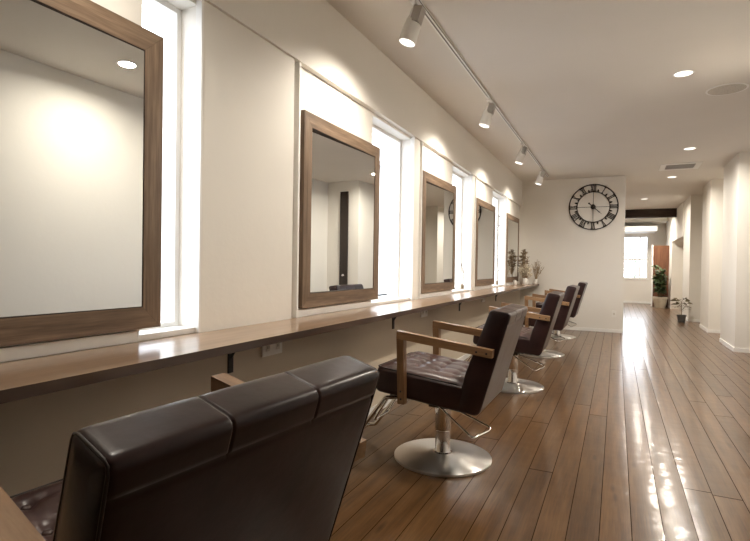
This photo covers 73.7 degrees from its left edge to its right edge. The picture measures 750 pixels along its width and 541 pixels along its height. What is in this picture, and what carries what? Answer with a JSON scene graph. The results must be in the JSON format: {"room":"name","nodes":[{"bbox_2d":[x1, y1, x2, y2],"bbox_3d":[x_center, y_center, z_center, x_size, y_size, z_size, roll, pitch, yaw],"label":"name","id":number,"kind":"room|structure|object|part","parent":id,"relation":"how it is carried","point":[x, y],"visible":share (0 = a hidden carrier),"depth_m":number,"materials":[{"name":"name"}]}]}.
{"room":"salon","nodes":[
{"label":"salon","id":0,"kind":"room"},
{"bbox_2d":[0,0,521,496],"bbox_3d":[-0.081,-0.311,4.148,0.273,2.930,13.400,1,1,26],"label":"wall","id":1,"kind":"structure","parent":0,"point":[252,48],"depth_m":2.73,"materials":[{"name":"paint"}]},
{"bbox_2d":[0,330,137,361],"bbox_3d":[-1.238,0.271,1.530,0.027,0.044,1.165,1,1,26],"label":"trim","id":2,"kind":"structure","parent":1,"relation":"attached to","point":[16,352],"depth_m":1.78,"materials":[{"name":"white paint"}]},
{"bbox_2d":[0,0,163,346],"bbox_3d":[-1.163,-0.372,1.638,0.042,1.225,1.100,1,1,26],"label":"wall mirror","id":3,"kind":"object","parent":1,"relation":"attached to","point":[81,82],"visible":1,"depth_m":1.80,"materials":[{"name":"brown wood"}]},
{"bbox_2d":[138,0,194,340],"bbox_3d":[-0.978,-0.477,2.239,0.183,1.532,0.324,1,1,26],"label":"window","id":4,"kind":"structure","parent":1,"relation":"in","point":[169,327],"depth_m":2.38,"materials":[{"name":"white paint"}]},
{"bbox_3d":[-0.963,0.277,2.233,0.123,0.023,0.320,1,1,26],"label":"sill","id":5,"kind":"part","parent":4,"relation":"part of","materials":[{"name":"white paint"}]},
{"bbox_2d":[193,0,203,332],"bbox_3d":[-1.155,-0.484,1.661,0.038,1.554,1.519,1,1,26],"label":"trim","id":6,"kind":"structure","parent":1,"relation":"attached to","point":[199,51],"depth_m":2.33,"materials":[{"name":"white paint"}]},
{"bbox_2d":[0,283,538,403],"bbox_3d":[0.215,0.400,4.062,0.364,0.225,13.298,1,1,26],"label":"countertop","id":7,"kind":"structure","parent":1,"relation":"attached to","point":[22,379],"depth_m":1.91,"materials":[{"name":"brown wood"}]},
{"bbox_2d":[518,249,528,278],"bbox_3d":[2.899,-0.077,9.752,0.246,0.683,0.260,1,1,26],"label":"bouquet","id":8,"kind":"object","parent":7,"relation":"on","point":[522,256],"visible":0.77,"depth_m":9.73,"materials":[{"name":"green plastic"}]},
{"bbox_3d":[2.901,-0.125,9.751,0.170,0.539,0.183,1,1,26],"label":"stem","id":9,"kind":"part","parent":8,"relation":"part of","materials":[{"name":"green plant"}]},
{"bbox_2d":[518,264,532,284],"bbox_3d":[2.828,0.074,9.403,0.316,0.387,0.299,1,1,26],"label":"bouquet","id":10,"kind":"object","parent":7,"relation":"on","point":[525,273],"visible":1,"depth_m":9.37,"materials":[{"name":"beige plant"}]},
{"bbox_3d":[2.827,0.036,9.405,0.248,0.265,0.230,1,1,26],"label":"stem","id":11,"kind":"part","parent":10,"relation":"part of","materials":[{"name":"green plant"}]},
{"bbox_2d":[532,261,543,283],"bbox_3d":[3.175,0.027,9.752,0.248,0.483,0.208,1,1,26],"label":"bouquet","id":12,"kind":"object","parent":7,"relation":"on","point":[536,267],"visible":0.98,"depth_m":9.73,"materials":[{"name":"beige plant"}]},
{"bbox_3d":[3.174,0.009,9.750,0.199,0.401,0.167,1,1,26],"label":"stem","id":13,"kind":"part","parent":12,"relation":"part of","materials":[{"name":"plant"}]},
{"bbox_2d":[261,342,281,356],"bbox_3d":[-0.580,0.426,2.820,0.017,0.100,0.180,1,1,26],"label":"wall socket","id":14,"kind":"object","parent":1,"relation":"attached to","point":[272,349],"visible":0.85,"depth_m":2.81,"materials":[{"name":"white plastic"}]},
{"bbox_2d":[298,300,371,316],"bbox_3d":[-0.266,0.263,3.542,0.027,0.044,1.035,1,1,26],"label":"trim","id":15,"kind":"structure","parent":1,"relation":"attached to","point":[345,306],"depth_m":3.45,"materials":[{"name":"white paint"}]},
{"bbox_2d":[298,110,379,308],"bbox_3d":[-0.222,-0.380,3.584,0.042,1.225,1.092,1,1,26],"label":"wall mirror","id":16,"kind":"object","parent":1,"relation":"attached to","point":[340,170],"visible":0.97,"depth_m":3.48,"materials":[{"name":"brown wood"}]},
{"bbox_3d":[-0.220,-0.379,3.582,0.005,1.069,0.936,1,1,27],"label":"glass","id":17,"kind":"part","parent":16,"relation":"part of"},
{"bbox_2d":[291,62,414,317],"bbox_3d":[-0.067,-0.492,3.912,0.038,1.554,1.920,1,1,26],"label":"trim","id":18,"kind":"structure","parent":1,"relation":"attached to","point":[297,74],"depth_m":3.05,"materials":[{"name":"white paint"}]},
{"bbox_2d":[371,124,409,305],"bbox_3d":[0.082,-0.485,4.432,0.183,1.532,0.854,1,1,26],"label":"window","id":19,"kind":"structure","parent":1,"relation":"in","point":[394,297],"depth_m":4.82,"materials":[{"name":"white paint"}]},
{"bbox_3d":[0.097,0.269,4.425,0.123,0.023,0.851,1,1,26],"label":"sill","id":20,"kind":"part","parent":19,"relation":"part of","materials":[{"name":"white paint"}]},
{"bbox_2d":[368,354,470,415],"bbox_3d":[0.041,1.126,4.139,0.012,0.060,13.280,1,1,26],"label":"baseboard","id":21,"kind":"structure","parent":1,"relation":"attached to","point":[465,356],"depth_m":4.30,"materials":[{"name":"white paint"}]},
{"bbox_2d":[420,310,427,317],"bbox_3d":[0.497,0.418,5.048,0.017,0.100,0.180,1,1,26],"label":"wall socket","id":22,"kind":"object","parent":1,"relation":"attached to","point":[423,313],"visible":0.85,"depth_m":5.03,"materials":[{"name":"white plastic"}]},
{"bbox_2d":[421,290,451,297],"bbox_3d":[0.672,0.256,5.482,0.027,0.044,1.085,1,1,26],"label":"trim","id":23,"kind":"structure","parent":1,"relation":"attached to","point":[438,293],"depth_m":5.43,"materials":[{"name":"white paint"}]},
{"bbox_2d":[421,170,455,292],"bbox_3d":[0.700,-0.387,5.491,0.042,1.225,1.130,1,1,26],"label":"wall mirror","id":24,"kind":"object","parent":1,"relation":"attached to","point":[438,195],"visible":0.92,"depth_m":5.44,"materials":[{"name":"brown wood"}]},
{"bbox_3d":[0.704,-0.387,5.489,0.004,1.069,0.974,1,1,27],"label":"glass","id":25,"kind":"part","parent":24,"relation":"part of","materials":[{"name":"mirror"}]},
{"bbox_2d":[418,142,472,298],"bbox_3d":[0.859,-0.499,5.828,0.038,1.554,1.915,1,1,26],"label":"trim","id":26,"kind":"structure","parent":1,"relation":"attached to","point":[421,143],"depth_m":4.97,"materials":[{"name":"white paint"}]},
{"bbox_2d":[452,172,468,292],"bbox_3d":[1.018,-0.493,6.370,0.183,1.532,0.800,1,1,26],"label":"window","id":27,"kind":"structure","parent":1,"relation":"in","point":[457,289],"depth_m":6.73,"materials":[{"name":"white paint"}]},
{"bbox_3d":[1.034,0.262,6.363,0.123,0.023,0.796,1,1,26],"label":"sill","id":28,"kind":"part","parent":27,"relation":"part of","materials":[{"name":"white paint"}]},
{"bbox_2d":[461,263,464,288],"bbox_3d":[1.166,0.077,6.598,0.065,0.344,0.125,1,1,26],"label":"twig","id":29,"kind":"object","parent":27,"relation":"on","point":[462,285],"visible":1,"depth_m":6.58,"materials":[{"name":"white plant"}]},
{"bbox_2d":[475,285,491,289],"bbox_3d":[1.599,0.248,7.400,0.027,0.044,1.125,1,1,26],"label":"trim","id":30,"kind":"structure","parent":1,"relation":"attached to","point":[484,286],"depth_m":7.37,"materials":[{"name":"white paint"}]},
{"bbox_2d":[475,198,495,286],"bbox_3d":[1.631,-0.394,7.418,0.042,1.225,1.170,1,1,26],"label":"wall mirror","id":31,"kind":"object","parent":1,"relation":"attached to","point":[485,212],"visible":0.94,"depth_m":7.37,"materials":[{"name":"brown wood"}]},
{"bbox_3d":[1.640,-0.394,7.414,0.004,1.069,1.014,1,1,26],"label":"glass","id":32,"kind":"part","parent":31,"relation":"part of","materials":[{"name":"mirror"}]},
{"bbox_2d":[473,177,505,289],"bbox_3d":[1.808,-0.507,7.790,0.038,1.554,2.055,1,1,26],"label":"trim","id":33,"kind":"structure","parent":1,"relation":"attached to","point":[504,220],"depth_m":6.87,"materials":[{"name":"white paint"}]},
{"bbox_2d":[492,196,502,286],"bbox_3d":[1.976,-0.500,8.351,0.183,1.532,0.900,1,1,26],"label":"window","id":34,"kind":"structure","parent":1,"relation":"in","point":[494,197],"depth_m":8.75,"materials":[{"name":"white paint"}]},
{"bbox_2d":[496,215,500,284],"bbox_3d":[2.108,-0.358,8.579,0.149,1.200,0.103,0,1,-42],"label":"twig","id":35,"kind":"object","parent":34,"relation":"on","point":[498,215],"visible":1,"depth_m":8.56,"materials":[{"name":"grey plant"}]},
{"bbox_3d":[2.100,-0.358,8.562,0.043,1.200,0.052,1,1,10],"label":"stem","id":36,"kind":"part","parent":35,"relation":"part of","materials":[{"name":"white"}]},
{"bbox_2d":[505,197,506,285],"bbox_3d":[2.292,-0.510,8.791,0.038,1.554,0.017,1,1,26],"label":"trim","id":37,"kind":"structure","parent":1,"relation":"attached to","point":[506,197],"depth_m":8.78,"materials":[{"name":"white paint"}]},
{"bbox_2d":[506,213,518,282],"bbox_3d":[2.557,-0.401,9.334,0.042,1.225,1.205,1,1,26],"label":"wall mirror","id":38,"kind":"object","parent":1,"relation":"attached to","point":[512,241],"visible":0.85,"depth_m":9.29,"materials":[{"name":"brown wood"}]},
{"bbox_2d":[326,0,749,209],"bbox_3d":[3.815,-1.806,7.590,5.400,0.100,23.400,1,1,26],"label":"ceiling","id":39,"kind":"structure","parent":0,"point":[589,87],"depth_m":4.54,"materials":[{"name":"paint"}]},
{"bbox_2d":[418,0,548,176],"bbox_3d":[0.675,-1.754,4.082,0.036,0.021,11.950,1,1,26],"label":"track","id":40,"kind":"object","parent":39,"relation":"attached to","point":[428,16],"visible":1,"depth_m":4.34,"materials":[{"name":"white metal"}]},
{"bbox_2d":[399,0,425,47],"bbox_3d":[0.240,-1.595,3.218,0.166,0.292,0.135,1,1,26],"label":"track spotlight","id":41,"kind":"object","parent":40,"relation":"attached to","point":[410,32],"visible":1,"depth_m":3.18,"materials":[{"name":"white metal"}]},
{"bbox_2d":[479,97,495,127],"bbox_3d":[1.145,-1.602,5.091,0.166,0.292,0.135,1,1,26],"label":"track spotlight","id":42,"kind":"object","parent":40,"relation":"attached to","point":[488,113],"visible":1,"depth_m":5.05,"materials":[{"name":"white metal"}]},
{"bbox_2d":[515,142,527,164],"bbox_3d":[2.015,-1.609,6.892,0.166,0.292,0.135,1,1,26],"label":"track spotlight","id":43,"kind":"object","parent":40,"relation":"attached to","point":[521,155],"visible":1,"depth_m":6.85,"materials":[{"name":"white metal"}]},
{"bbox_2d":[535,168,544,184],"bbox_3d":[2.842,-1.615,8.602,0.166,0.292,0.135,1,1,26],"label":"track spotlight","id":44,"kind":"object","parent":40,"relation":"attached to","point":[539,180],"visible":1,"depth_m":8.56,"materials":[{"name":"white metal"}]},
{"bbox_2d":[659,161,702,170],"bbox_3d":[5.097,-1.740,8.359,0.580,0.011,0.580,1,1,26],"label":"ceiling vent","id":45,"kind":"object","parent":39,"relation":"in","point":[689,165],"visible":1,"depth_m":8.34,"materials":[{"name":"white metal"}]},
{"bbox_2d":[672,70,694,77],"bbox_3d":[2.721,-1.735,4.410,0.172,0.007,0.172,1,1,26],"label":"recessed light","id":46,"kind":"object","parent":39,"relation":"in","point":[684,73],"visible":1,"depth_m":4.40,"materials":[{"name":"white paint"}]},
{"bbox_2d":[683,147,696,149],"bbox_3d":[4.496,-1.738,7.139,0.172,0.007,0.172,1,1,26],"label":"recessed light","id":47,"kind":"object","parent":39,"relation":"in","point":[688,148],"visible":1,"depth_m":7.13,"materials":[{"name":"white paint"}]},
{"bbox_2d":[705,83,748,95],"bbox_3d":[3.362,-1.730,4.777,0.344,0.006,0.344,1,1,26],"label":"ceiling speaker","id":48,"kind":"object","parent":39,"relation":"attached to","point":[730,88],"visible":1,"depth_m":4.77,"materials":[{"name":"white plastic"}]},
{"bbox_2d":[330,303,749,540],"bbox_3d":[3.771,1.203,7.622,5.400,0.060,23.400,1,1,26],"label":"floor","id":49,"kind":"structure","parent":0,"point":[641,432],"depth_m":3.24,"materials":[{"name":"brown wood"}]},
{"bbox_2d":[0,356,379,540],"bbox_3d":[-0.600,0.684,1.226,1.102,0.989,0.719,1,1,37],"label":"salon chair","id":50,"kind":"object","parent":49,"relation":"on","point":[269,458],"visible":1,"depth_m":0.85,"materials":[{"name":"brown leather"}]},
{"bbox_3d":[-0.648,0.416,0.849,0.560,0.110,0.049,4,5,37],"label":"armrest","id":51,"kind":"part","parent":50,"relation":"part of","materials":[{"name":"brown wood"}]},
{"bbox_3d":[-0.572,0.663,1.210,0.603,0.242,0.593,4,5,37],"label":"seat","id":52,"kind":"part","parent":50,"relation":"part of","materials":[{"name":"brown leather"}]},
{"bbox_3d":[-0.258,0.386,1.363,0.560,0.110,0.049,4,5,37],"label":"armrest","id":53,"kind":"part","parent":50,"relation":"part of","materials":[{"name":"brown wood"}]},
{"bbox_2d":[364,304,527,477],"bbox_3d":[0.361,0.688,3.164,1.072,0.966,0.674,1,1,26],"label":"salon chair","id":54,"kind":"object","parent":49,"relation":"on","point":[446,384],"visible":0.98,"depth_m":2.92,"materials":[{"name":"brown leather"}]},
{"bbox_3d":[0.156,0.586,2.919,0.052,0.378,0.047,1,1,26],"label":"armrest post","id":55,"kind":"part","parent":54,"relation":"part of","materials":[{"name":"brown wood"}]},
{"bbox_3d":[0.389,0.677,3.150,0.603,0.242,0.570,1,1,26],"label":"seat","id":56,"kind":"part","parent":54,"relation":"part of","materials":[{"name":"brown leather"}]},
{"bbox_3d":[0.430,0.584,3.476,0.052,0.378,0.047,1,1,26],"label":"armrest post","id":57,"kind":"part","parent":54,"relation":"part of","materials":[{"name":"brown wood"}]},
{"bbox_3d":[0.385,0.410,2.805,0.560,0.110,0.047,1,1,26],"label":"armrest","id":58,"kind":"part","parent":54,"relation":"part of","materials":[{"name":"brown wood"}]},
{"bbox_3d":[0.660,0.408,3.362,0.560,0.110,0.047,1,1,26],"label":"armrest","id":59,"kind":"part","parent":54,"relation":"part of","materials":[{"name":"brown wood"}]},
{"bbox_3d":[0.533,0.900,3.023,0.147,0.138,0.326,0,1,-40],"label":"pump lever","id":60,"kind":"part","parent":54,"relation":"part of","materials":[{"name":"silver metal"}]},
{"bbox_3d":[0.716,0.508,2.989,0.289,0.592,0.580,1,1,26],"label":"backrest","id":61,"kind":"part","parent":54,"relation":"part of","materials":[{"name":"brown leather"}]},
{"bbox_2d":[466,291,564,393],"bbox_3d":[1.321,0.682,5.063,1.072,0.966,0.674,1,1,25],"label":"salon chair","id":62,"kind":"object","parent":49,"relation":"on","point":[531,341],"visible":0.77,"depth_m":4.74,"materials":[{"name":"brown leather"}]},
{"bbox_3d":[1.350,0.671,5.050,0.603,0.242,0.570,1,1,25],"label":"seat","id":63,"kind":"part","parent":62,"relation":"part of","materials":[{"name":"brown leather"}]},
{"bbox_3d":[1.353,0.404,4.704,0.560,0.110,0.047,1,1,25],"label":"armrest","id":64,"kind":"part","parent":62,"relation":"part of","materials":[{"name":"brown wood"}]},
{"bbox_3d":[1.615,0.402,5.268,0.560,0.110,0.047,1,1,25],"label":"armrest","id":65,"kind":"part","parent":62,"relation":"part of","materials":[{"name":"brown wood"}]},
{"bbox_3d":[1.496,0.894,4.926,0.147,0.138,0.326,0,1,-41],"label":"pump lever","id":66,"kind":"part","parent":62,"relation":"part of","materials":[{"name":"silver metal"}]},
{"bbox_3d":[1.679,0.501,4.896,0.289,0.592,0.580,1,1,25],"label":"backrest","id":67,"kind":"part","parent":62,"relation":"part of","materials":[{"name":"brown leather"}]},
{"bbox_2d":[521,285,579,357],"bbox_3d":[2.240,0.675,6.950,1.072,0.966,0.674,1,1,27],"label":"salon chair","id":68,"kind":"object","parent":49,"relation":"on","point":[571,292],"visible":0.64,"depth_m":6.64,"materials":[{"name":"brown leather"}]},
{"bbox_3d":[2.033,0.572,6.706,0.052,0.378,0.047,1,1,27],"label":"armrest post","id":69,"kind":"part","parent":68,"relation":"part of","materials":[{"name":"brown wood"}]},
{"bbox_3d":[2.268,0.664,6.936,0.603,0.242,0.570,1,1,27],"label":"seat","id":70,"kind":"part","parent":68,"relation":"part of","materials":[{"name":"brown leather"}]},
{"bbox_3d":[2.540,0.395,7.146,0.560,0.110,0.047,1,1,27],"label":"armrest","id":71,"kind":"part","parent":68,"relation":"part of","materials":[{"name":"brown wood"}]},
{"bbox_3d":[2.262,0.397,6.591,0.560,0.110,0.047,1,1,27],"label":"armrest","id":72,"kind":"part","parent":68,"relation":"part of","materials":[{"name":"brown wood"}]},
{"bbox_3d":[2.593,0.495,6.773,0.289,0.592,0.580,1,1,27],"label":"backrest","id":73,"kind":"part","parent":68,"relation":"part of","materials":[{"name":"brown leather"}]},
{"bbox_2d":[528,282,587,338],"bbox_3d":[3.102,0.668,8.708,1.072,0.966,0.674,1,1,26],"label":"salon chair","id":74,"kind":"object","parent":49,"relation":"on","point":[583,285],"visible":0.45,"depth_m":8.42,"materials":[{"name":"brown leather"}]},
{"bbox_3d":[3.130,0.657,8.694,0.603,0.242,0.570,1,1,26],"label":"seat","id":75,"kind":"part","parent":74,"relation":"part of","materials":[{"name":"brown leather"}]},
{"bbox_3d":[3.457,0.488,8.533,0.289,0.592,0.580,1,1,26],"label":"backrest","id":76,"kind":"part","parent":74,"relation":"part of","materials":[{"name":"brown leather"}]},
{"bbox_2d":[650,265,668,307],"bbox_3d":[8.880,0.492,15.618,0.516,1.338,0.594,1,1,26],"label":"potted plant","id":77,"kind":"object","parent":49,"relation":"on","point":[660,279],"visible":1,"depth_m":15.51,"materials":[{"name":"green plant"}]},
{"bbox_3d":[8.873,0.360,15.602,0.320,1.005,0.328,0,1,-39],"label":"stem","id":78,"kind":"part","parent":77,"relation":"part of","materials":[{"name":"green plant"}]},
{"bbox_3d":[8.896,0.992,15.607,0.460,0.340,0.460,1,1,26],"label":"pot","id":79,"kind":"part","parent":77,"relation":"part of","materials":[{"name":"beige ceramic"}]},
{"bbox_2d":[651,245,668,306],"bbox_3d":[9.143,0.170,16.040,0.480,1.980,0.060,1,1,26],"label":"wooden panel","id":80,"kind":"object","parent":49,"relation":"on","point":[660,254],"visible":0.64,"depth_m":16.02,"materials":[{"name":"brown wood"}]},
{"bbox_3d":[8.945,0.166,16.136,0.039,1.980,0.060,1,1,26],"label":"frame","id":81,"kind":"part","parent":80,"relation":"part of","materials":[{"name":"white paint"}]},
{"bbox_2d":[670,298,691,322],"bbox_3d":[7.006,0.897,11.396,0.432,0.565,0.417,1,1,-13],"label":"potted plant","id":82,"kind":"object","parent":49,"relation":"on","point":[681,318],"visible":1,"depth_m":11.37,"materials":[{"name":"green plant"}]},
{"bbox_3d":[6.987,1.095,11.399,0.197,0.168,0.197,1,1,26],"label":"pot","id":83,"kind":"part","parent":82,"relation":"part of","materials":[{"name":"black ceramic"}]},
{"bbox_2d":[518,176,625,329],"bbox_3d":[3.712,-0.317,9.845,2.145,2.930,0.160,1,1,26],"label":"wall","id":84,"kind":"structure","parent":0,"point":[569,254],"depth_m":9.64,"materials":[{"name":"paint"}]},
{"bbox_2d":[523,325,622,332],"bbox_3d":[3.780,1.120,9.722,1.865,0.060,0.012,1,1,26],"label":"baseboard","id":85,"kind":"structure","parent":84,"relation":"attached to","point":[566,327],"depth_m":9.53,"materials":[{"name":"white paint"}]},
{"bbox_2d":[569,184,618,229],"bbox_3d":[4.147,-1.208,9.506,0.875,0.875,0.061,1,1,26],"label":"wall clock","id":86,"kind":"object","parent":84,"relation":"attached to","point":[593,206],"visible":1,"depth_m":9.51,"materials":[{"name":"metal"}]},
{"bbox_2d":[624,223,665,301],"bbox_3d":[8.620,-0.333,17.935,4.100,2.930,0.200,1,1,26],"label":"wall","id":87,"kind":"structure","parent":0,"point":[634,289],"depth_m":17.42,"materials":[{"name":"paint"}]},
{"bbox_2d":[624,236,648,279],"bbox_3d":[8.832,-0.458,17.755,1.615,1.530,0.120,1,1,26],"label":"window","id":88,"kind":"structure","parent":87,"relation":"in","point":[639,259],"depth_m":17.51,"materials":[{"name":"white paint"}]},
{"bbox_2d":[623,301,650,303],"bbox_3d":[8.413,1.095,17.923,3.390,0.070,0.012,1,1,26],"label":"baseboard","id":89,"kind":"structure","parent":87,"relation":"attached to","point":[646,302],"depth_m":17.54,"materials":[{"name":"white paint"}]},
{"bbox_2d":[625,226,656,233],"bbox_3d":[7.976,-1.392,17.410,3.160,0.160,1.300,1,1,26],"label":"trim","id":90,"kind":"structure","parent":87,"relation":"attached to","point":[628,229],"depth_m":16.45,"materials":[{"name":"white paint"}]},
{"bbox_2d":[625,218,668,223],"bbox_3d":[8.220,-1.724,17.512,3.499,0.150,0.900,1,1,26],"label":"trim","id":91,"kind":"structure","parent":87,"relation":"attached to","point":[631,220],"depth_m":16.72,"materials":[{"name":"white paint"}]},
{"bbox_2d":[666,152,749,348],"bbox_3d":[5.380,-0.259,6.673,1.630,2.930,22.900,1,1,26],"label":"wall","id":92,"kind":"structure","parent":0,"point":[708,240],"depth_m":9.53,"materials":[{"name":"paint"}]},
{"bbox_2d":[625,208,676,218],"bbox_3d":[6.997,-1.670,14.961,3.519,0.240,0.200,1,1,26],"label":"trim","id":93,"kind":"structure","parent":92,"relation":"attached to","point":[669,212],"depth_m":14.40,"materials":[{"name":"brown wood"}]},
{"bbox_2d":[668,305,749,352],"bbox_3d":[7.953,1.156,12.103,0.852,0.060,10.872,1,1,26],"label":"baseboard","id":94,"kind":"structure","parent":92,"relation":"attached to","point":[743,350],"depth_m":8.26,"materials":[{"name":"white paint"}]},
{"label":"outside","id":95,"kind":"structure","parent":0,"visible":0},
{"bbox_3d":[-8.060,1.066,31.668,37.970,0.050,70.000,1,1,26],"label":"ground","id":96,"kind":"structure","parent":95,"visible":0},
{"bbox_2d":[378,161,388,293],"bbox_3d":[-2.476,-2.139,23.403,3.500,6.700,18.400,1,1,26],"label":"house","id":97,"kind":"structure","parent":96,"relation":"on","point":[384,168],"depth_m":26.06,"materials":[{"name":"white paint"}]},
{"bbox_3d":[0.679,-0.277,26.550,0.010,1.060,0.960,1,1,26],"label":"pane","id":98,"kind":"part","parent":97,"relation":"part of","materials":[{"name":"white glass"}]},
{"bbox_3d":[0.719,-2.976,26.521,0.010,1.060,0.960,1,1,26],"label":"pane","id":99,"kind":"part","parent":97,"relation":"part of","materials":[{"name":"white glass"}]},
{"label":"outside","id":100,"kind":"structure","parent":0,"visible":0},
{"bbox_3d":[17.430,1.390,36.119,40.000,0.050,39.800,1,1,26],"label":"ground","id":101,"kind":"structure","parent":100,"visible":0},
{"bbox_2d":[624,244,638,276],"bbox_3d":[10.136,0.160,20.620,1.402,2.535,1.490,1,1,26],"label":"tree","id":102,"kind":"object","parent":101,"relation":"on","point":[627,270],"visible":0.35,"depth_m":20.42,"materials":[{"name":"white"}]}
]}

